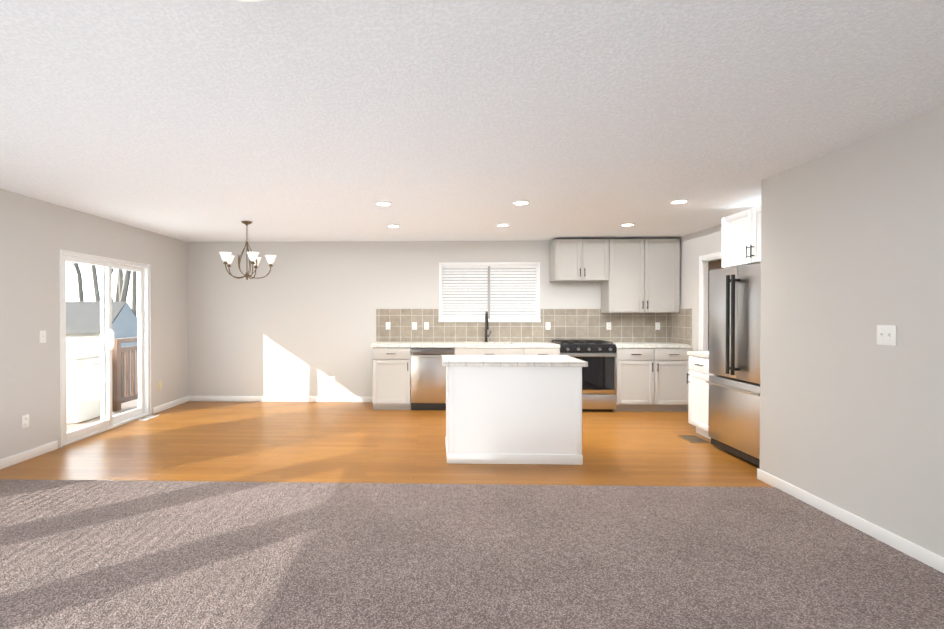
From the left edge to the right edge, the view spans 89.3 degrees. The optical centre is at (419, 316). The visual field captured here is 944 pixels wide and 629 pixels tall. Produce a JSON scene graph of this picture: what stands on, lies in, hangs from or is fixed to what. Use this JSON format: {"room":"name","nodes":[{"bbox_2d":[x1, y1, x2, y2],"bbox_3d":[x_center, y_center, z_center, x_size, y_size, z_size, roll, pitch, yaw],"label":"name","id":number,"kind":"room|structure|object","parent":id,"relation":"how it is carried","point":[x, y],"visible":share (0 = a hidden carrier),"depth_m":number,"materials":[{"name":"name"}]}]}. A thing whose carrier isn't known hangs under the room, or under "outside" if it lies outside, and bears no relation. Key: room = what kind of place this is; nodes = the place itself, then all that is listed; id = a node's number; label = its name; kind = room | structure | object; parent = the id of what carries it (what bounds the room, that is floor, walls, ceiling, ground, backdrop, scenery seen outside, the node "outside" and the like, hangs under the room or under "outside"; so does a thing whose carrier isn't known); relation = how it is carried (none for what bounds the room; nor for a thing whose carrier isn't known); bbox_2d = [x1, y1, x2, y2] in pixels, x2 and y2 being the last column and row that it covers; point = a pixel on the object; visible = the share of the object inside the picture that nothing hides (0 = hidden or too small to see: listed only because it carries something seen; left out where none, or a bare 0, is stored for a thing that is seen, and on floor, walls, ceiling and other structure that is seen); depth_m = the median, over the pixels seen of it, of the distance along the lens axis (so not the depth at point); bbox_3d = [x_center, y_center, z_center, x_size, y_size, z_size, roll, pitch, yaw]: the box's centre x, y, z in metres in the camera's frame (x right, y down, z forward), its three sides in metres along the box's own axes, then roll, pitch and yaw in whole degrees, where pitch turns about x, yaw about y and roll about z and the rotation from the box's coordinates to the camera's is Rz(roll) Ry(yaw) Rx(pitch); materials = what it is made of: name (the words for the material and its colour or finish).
{"room":"kitchen","nodes":[
{"label":"kitchen","id":0,"kind":"room"},
{"bbox_2d":[0,189,187,459],"bbox_3d":[-3.761,0.123,2.296,0.120,2.440,9.980,0,1,2],"label":"wall","id":1,"kind":"structure","parent":0,"point":[36,235],"depth_m":4.65,"materials":[{"name":"grey paint"}]},
{"bbox_2d":[22,414,28,427],"bbox_3d":[-3.638,0.963,4.382,0.009,0.118,0.075,0,1,2],"label":"electrical outlet","id":2,"kind":"object","parent":1,"relation":"attached to","point":[25,421],"visible":1,"depth_m":4.38,"materials":[{"name":"white plastic"}]},
{"bbox_2d":[0,441,57,469],"bbox_3d":[-3.730,1.312,1.031,0.014,0.085,7.430,0,1,2],"label":"baseboard","id":3,"kind":"structure","parent":1,"relation":"attached to","point":[23,456],"depth_m":4.39,"materials":[{"name":"white wood"}]},
{"bbox_2d":[39,330,45,342],"bbox_3d":[-3.627,0.192,4.574,0.018,0.118,0.075,0,1,2],"label":"light switch","id":4,"kind":"object","parent":1,"relation":"attached to","point":[42,336],"visible":1,"depth_m":4.57,"materials":[{"name":"white plastic"}]},
{"bbox_2d":[62,255,143,442],"bbox_3d":[-3.643,0.322,5.551,0.141,1.916,1.436,0,1,2],"label":"door","id":5,"kind":"structure","parent":1,"relation":"in","point":[107,346],"depth_m":5.53,"materials":[{"name":"white"}]},
{"bbox_2d":[59,249,150,447],"bbox_3d":[-3.662,0.314,5.552,0.123,1.997,1.534,0,1,2],"label":"door frame","id":6,"kind":"structure","parent":1,"relation":"attached to","point":[146,290],"depth_m":5.97,"materials":[{"name":"white wood"}]},
{"bbox_2d":[153,396,187,413],"bbox_3d":[-3.564,1.258,6.823,0.018,0.085,0.900,0,1,2],"label":"baseboard","id":7,"kind":"structure","parent":1,"relation":"attached to","point":[168,405],"depth_m":6.75,"materials":[{"name":"white wood"}]},
{"bbox_2d":[0,401,771,486],"bbox_3d":[0.032,1.343,5.537,7.520,0.060,3.550,0,1,2],"label":"floor","id":8,"kind":"structure","parent":0,"point":[317,442],"depth_m":4.62,"materials":[{"name":"brown wood"}]},
{"bbox_2d":[139,415,158,419],"bbox_3d":[-3.507,1.303,6.142,0.110,0.008,0.300,0,1,2],"label":"floor vent","id":9,"kind":"object","parent":8,"relation":"in","point":[148,417],"visible":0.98,"depth_m":6.13,"materials":[{"name":"white metal"}]},
{"bbox_2d":[371,345,410,409],"bbox_3d":[-0.386,0.860,6.877,0.527,0.880,0.634,0,1,2],"label":"base cabinet","id":10,"kind":"object","parent":8,"relation":"on","point":[391,364],"depth_m":6.57,"materials":[{"name":"grey wood"}]},
{"bbox_2d":[371,341,554,348],"bbox_3d":[0.629,0.399,6.839,2.598,0.043,0.642,0,1,2],"label":"countertop","id":11,"kind":"structure","parent":10,"relation":"on","point":[414,344],"depth_m":6.74,"materials":[{"name":"white stone"}]},
{"bbox_2d":[484,311,490,341],"bbox_3d":[1.009,0.147,7.008,0.104,0.456,0.217,0,1,2],"label":"faucet","id":12,"kind":"object","parent":11,"relation":"on","point":[486,323],"visible":1,"depth_m":7.07,"materials":[{"name":"black metal"}]},
{"bbox_2d":[411,348,453,409],"bbox_3d":[0.180,0.866,6.838,0.598,0.868,0.650,0,1,2],"label":"dishwasher","id":13,"kind":"object","parent":8,"relation":"on","point":[428,380],"visible":0.79,"depth_m":6.54,"materials":[{"name":"silver metal"}]},
{"bbox_2d":[454,345,530,354],"bbox_3d":[0.991,0.861,6.838,1.012,0.880,0.634,0,1,2],"label":"base cabinet","id":14,"kind":"object","parent":8,"relation":"on","point":[459,349],"depth_m":6.51,"materials":[{"name":"grey"}]},
{"bbox_2d":[445,367,582,464],"bbox_3d":[0.861,0.881,4.589,1.214,0.880,0.656,0,1,2],"label":"kitchen island","id":15,"kind":"object","parent":8,"relation":"on","point":[513,409],"depth_m":4.27,"materials":[{"name":"white wood"}]},
{"bbox_2d":[442,355,587,366],"bbox_3d":[0.858,0.419,4.564,1.284,0.044,0.670,0,1,2],"label":"island countertop","id":16,"kind":"structure","parent":15,"relation":"on","point":[447,360],"depth_m":4.25,"materials":[{"name":"white stone"}]},
{"bbox_2d":[531,345,559,354],"bbox_3d":[1.649,0.861,6.819,0.554,0.880,0.634,0,1,2],"label":"base cabinet","id":17,"kind":"object","parent":8,"relation":"on","point":[535,349],"depth_m":6.49,"materials":[{"name":"grey wood"}]},
{"bbox_2d":[551,340,616,411],"bbox_3d":[2.308,0.823,6.755,0.752,0.957,0.686,0,1,2],"label":"range","id":18,"kind":"object","parent":8,"relation":"on","point":[599,381],"visible":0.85,"depth_m":6.46,"materials":[{"name":"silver metal"}]},
{"bbox_2d":[612,345,691,410],"bbox_3d":[3.197,0.861,6.775,1.011,0.880,0.634,0,1,2],"label":"base cabinet","id":19,"kind":"object","parent":8,"relation":"on","point":[652,367],"depth_m":6.46,"materials":[{"name":"grey wood"}]},
{"bbox_2d":[610,341,692,348],"bbox_3d":[3.197,0.400,6.766,1.012,0.043,0.642,0,1,2],"label":"countertop","id":20,"kind":"structure","parent":19,"relation":"on","point":[670,344],"depth_m":6.74,"materials":[{"name":"white stone"}]},
{"bbox_2d":[677,435,710,442],"bbox_3d":[2.941,1.313,5.098,0.200,0.008,0.300,0,1,2],"label":"floor vent","id":21,"kind":"object","parent":8,"relation":"in","point":[693,438],"visible":0.98,"depth_m":5.08,"materials":[{"name":"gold metal"}]},
{"bbox_2d":[687,351,714,438],"bbox_3d":[3.329,0.855,5.133,0.654,0.922,0.530,0,1,2],"label":"base cabinet","id":22,"kind":"object","parent":8,"relation":"on","point":[698,398],"visible":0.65,"depth_m":5.19,"materials":[{"name":"white wood"}]},
{"bbox_2d":[705,263,760,466],"bbox_3d":[3.238,0.411,4.386,0.766,1.775,0.910,0,1,2],"label":"fridge","id":23,"kind":"object","parent":8,"relation":"on","point":[734,354],"visible":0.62,"depth_m":4.38,"materials":[{"name":"silver metal"}]},
{"bbox_2d":[187,241,600,396],"bbox_3d":[0.081,0.076,7.239,7.520,2.440,0.120,0,1,2],"label":"wall","id":24,"kind":"structure","parent":0,"point":[299,319],"depth_m":7.23,"materials":[{"name":"grey paint"}]},
{"bbox_2d":[188,396,372,401],"bbox_3d":[-2.110,1.254,7.245,2.900,0.085,0.014,0,1,2],"label":"baseboard","id":25,"kind":"structure","parent":24,"relation":"attached to","point":[190,398],"depth_m":7.24,"materials":[{"name":"white wood"}]},
{"bbox_2d":[330,376,334,383],"bbox_3d":[-1.330,0.967,7.222,0.075,0.118,0.009,0,1,2],"label":"electrical outlet","id":26,"kind":"object","parent":24,"relation":"attached to","point":[332,379],"visible":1,"depth_m":7.22,"materials":[{"name":"white plastic"}]},
{"bbox_2d":[438,262,540,321],"bbox_3d":[1.045,-0.368,7.192,1.530,0.900,0.150,0,1,2],"label":"kitchen window","id":27,"kind":"structure","parent":24,"relation":"in","point":[480,317],"depth_m":7.14,"materials":[{"name":"white"}]},
{"bbox_2d":[442,266,535,318],"bbox_3d":[1.045,-0.368,7.182,1.406,0.796,0.040,0,1,2],"label":"window blinds","id":28,"kind":"object","parent":27,"relation":"attached to","point":[491,292],"visible":1,"depth_m":7.18,"materials":[{"name":"white plastic"}]},
{"bbox_2d":[550,239,608,281],"bbox_3d":[2.312,-0.815,6.905,0.758,0.590,0.364,0,1,2],"label":"upper cabinet","id":29,"kind":"object","parent":24,"relation":"attached to","point":[579,260],"visible":0.98,"depth_m":6.76,"materials":[{"name":"grey wood"}]},
{"bbox_2d":[601,239,679,312],"bbox_3d":[3.190,-0.585,6.882,0.992,1.050,0.364,0,1,2],"label":"upper cabinet","id":30,"kind":"object","parent":24,"relation":"attached to","point":[644,275],"visible":1,"depth_m":6.74,"materials":[{"name":"grey wood"}]},
{"bbox_2d":[412,322,416,329],"bbox_3d":[-0.081,0.137,7.164,0.070,0.110,0.009,0,1,2],"label":"outlet","id":31,"kind":"object","parent":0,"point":[414,325],"visible":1,"depth_m":7.16,"materials":[{"name":"white plastic"}]},
{"bbox_2d":[424,322,428,329],"bbox_3d":[0.099,0.137,7.159,0.070,0.110,0.009,0,1,2],"label":"outlet","id":32,"kind":"object","parent":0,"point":[426,325],"visible":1,"depth_m":7.16,"materials":[{"name":"white plastic"}]},
{"bbox_2d":[0,479,943,628],"bbox_3d":[-0.113,1.387,0.429,7.520,0.068,6.670,0,1,2],"label":"floor carpet","id":33,"kind":"object","parent":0,"point":[95,554],"visible":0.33,"depth_m":2.60,"materials":[{"name":"grey carpet"}]},
{"bbox_2d":[0,0,943,241],"bbox_3d":[-0.063,-1.146,2.179,7.520,0.100,10.220,0,1,2],"label":"ceiling","id":34,"kind":"structure","parent":0,"point":[297,120],"depth_m":2.49,"materials":[{"name":"white paint"}]},
{"bbox_2d":[219,221,275,279],"bbox_3d":[-2.053,-0.781,5.665,0.651,0.695,0.631,0,1,2],"label":"chandelier","id":35,"kind":"object","parent":34,"relation":"hanging from","point":[228,258],"visible":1,"depth_m":5.63,"materials":[{"name":"brown metal"}]},
{"bbox_2d":[237,0,261,1],"bbox_3d":[-0.526,-0.999,1.363,0.320,0.179,0.320,0,1,2],"label":"ceiling lamp","id":36,"kind":"object","parent":34,"relation":"attached to","point":[249,0],"visible":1,"depth_m":1.45,"materials":[{"name":"white metal"}]},
{"bbox_2d":[375,201,391,205],"bbox_3d":[-0.362,-1.115,4.679,0.170,0.010,0.170,0,1,2],"label":"recessed light","id":37,"kind":"object","parent":34,"relation":"in","point":[383,203],"visible":0.96,"depth_m":4.68,"materials":[{"name":"white"}]},
{"bbox_2d":[387,224,399,226],"bbox_3d":[-0.327,-1.126,5.889,0.170,0.010,0.170,0,1,2],"label":"recessed light","id":38,"kind":"object","parent":34,"relation":"in","point":[393,225],"visible":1,"depth_m":5.86,"materials":[{"name":"white"}]},
{"bbox_2d":[496,224,509,226],"bbox_3d":[1.022,-1.125,5.850,0.170,0.010,0.170,0,1,2],"label":"recessed light","id":39,"kind":"object","parent":34,"relation":"in","point":[501,225],"visible":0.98,"depth_m":5.86,"materials":[{"name":"white"}]},
{"bbox_2d":[512,200,529,204],"bbox_3d":[0.988,-1.114,4.641,0.170,0.010,0.170,0,1,2],"label":"recessed light","id":40,"kind":"object","parent":34,"relation":"in","point":[520,202],"visible":1,"depth_m":4.63,"materials":[{"name":"white plastic"}]},
{"bbox_2d":[620,223,634,225],"bbox_3d":[2.542,-1.125,5.807,0.170,0.010,0.170,0,1,2],"label":"recessed light","id":41,"kind":"object","parent":34,"relation":"in","point":[628,224],"visible":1,"depth_m":5.79,"materials":[{"name":"white"}]},
{"bbox_2d":[669,199,688,203],"bbox_3d":[2.507,-1.114,4.598,0.170,0.010,0.170,0,1,2],"label":"recessed light","id":42,"kind":"object","parent":34,"relation":"in","point":[678,201],"visible":0.98,"depth_m":4.59,"materials":[{"name":"white plastic"}]},
{"bbox_2d":[546,322,549,329],"bbox_3d":[1.918,0.138,7.107,0.070,0.110,0.009,0,1,2],"label":"outlet","id":43,"kind":"object","parent":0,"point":[547,325],"visible":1,"depth_m":7.11,"materials":[{"name":"white plastic"}]},
{"bbox_2d":[606,322,610,329],"bbox_3d":[2.817,0.138,7.082,0.070,0.110,0.009,0,1,2],"label":"outlet","id":44,"kind":"object","parent":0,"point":[608,325],"visible":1,"depth_m":7.08,"materials":[{"name":"white plastic"}]},
{"bbox_2d":[655,322,659,329],"bbox_3d":[3.537,0.138,7.061,0.070,0.110,0.009,0,1,2],"label":"outlet","id":45,"kind":"object","parent":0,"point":[657,325],"visible":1,"depth_m":7.06,"materials":[{"name":"white plastic"}]},
{"bbox_2d":[675,224,721,350],"bbox_3d":[3.732,0.093,5.460,0.120,2.440,3.230,0,1,2],"label":"wall","id":46,"kind":"structure","parent":0,"point":[694,246],"depth_m":6.40,"materials":[{"name":"grey paint"}]},
{"bbox_2d":[699,251,721,350],"bbox_3d":[3.735,0.257,5.826,0.135,2.105,0.890,0,1,2],"label":"door frame","id":47,"kind":"structure","parent":46,"relation":"attached to","point":[704,260],"depth_m":6.19,"materials":[{"name":"white wood"}]},
{"bbox_2d":[708,259,723,350],"bbox_3d":[3.718,0.293,5.827,0.128,2.010,0.724,0,1,2],"label":"door","id":48,"kind":"structure","parent":46,"relation":"in","point":[716,264],"depth_m":6.13,"materials":[{"name":"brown wood"}]},
{"bbox_2d":[721,205,760,267],"bbox_3d":[3.331,-0.749,4.372,0.608,0.515,0.930,0,1,2],"label":"upper cabinet","id":49,"kind":"object","parent":46,"relation":"attached to","point":[741,238],"visible":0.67,"depth_m":4.52,"materials":[{"name":"white wood"}]},
{"bbox_2d":[760,107,943,556],"bbox_3d":[3.165,0.140,0.484,0.970,2.440,6.750,0,1,2],"label":"wall","id":50,"kind":"structure","parent":0,"point":[852,258],"depth_m":2.96,"materials":[{"name":"grey paint"}]},
{"bbox_2d":[757,468,943,572],"bbox_3d":[2.684,1.317,0.516,0.034,0.085,6.764,0,1,2],"label":"baseboard","id":51,"kind":"structure","parent":50,"relation":"attached to","point":[920,553],"depth_m":2.95,"materials":[{"name":"white wood"}]},
{"bbox_2d":[877,325,896,345],"bbox_3d":[2.737,0.108,2.792,0.018,0.118,0.118,0,1,2],"label":"light switch","id":52,"kind":"object","parent":50,"relation":"attached to","point":[886,334],"visible":1,"depth_m":2.78,"materials":[{"name":"white plastic"}]},
{"label":"outside","id":53,"kind":"structure","parent":0,"visible":0},
{"bbox_2d":[67,399,137,431],"bbox_3d":[-4.378,1.390,6.138,1.328,0.113,6.000,0,1,2],"label":"deck","id":54,"kind":"object","parent":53,"point":[129,405],"depth_m":6.22,"materials":[{"name":"beige wood"}]},
{"bbox_2d":[66,350,100,422],"bbox_3d":[-4.496,0.887,6.161,0.731,0.880,0.590,0,1,2],"label":"box","id":55,"kind":"object","parent":54,"relation":"on","point":[89,388],"depth_m":5.99,"materials":[{"name":"white"}]},
{"bbox_2d":[112,337,137,410],"bbox_3d":[-4.641,0.823,6.029,0.810,1.010,5.780,0,1,2],"label":"railing","id":56,"kind":"object","parent":54,"relation":"on","point":[117,350],"depth_m":6.81,"materials":[{"name":"brown wood"}]},
{"bbox_3d":[-31.601,3.567,15.736,56.260,0.100,90.000,0,1,2],"label":"ground","id":57,"kind":"structure","parent":53,"visible":0},
{"bbox_2d":[66,302,137,392],"bbox_3d":[-9.647,1.598,11.341,5.400,3.920,1.540,0,1,2],"label":"shed","id":58,"kind":"object","parent":57,"relation":"on","point":[90,310],"depth_m":10.94,"materials":[{"name":"white"}]},
{"bbox_2d":[71,262,136,313],"bbox_3d":[-10.147,-8.421,17.889,21.550,23.882,22.970,0,1,2],"label":"trees","id":59,"kind":"object","parent":57,"relation":"on","point":[123,296],"depth_m":16.92,"materials":[{"name":"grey plant"}]}
]}

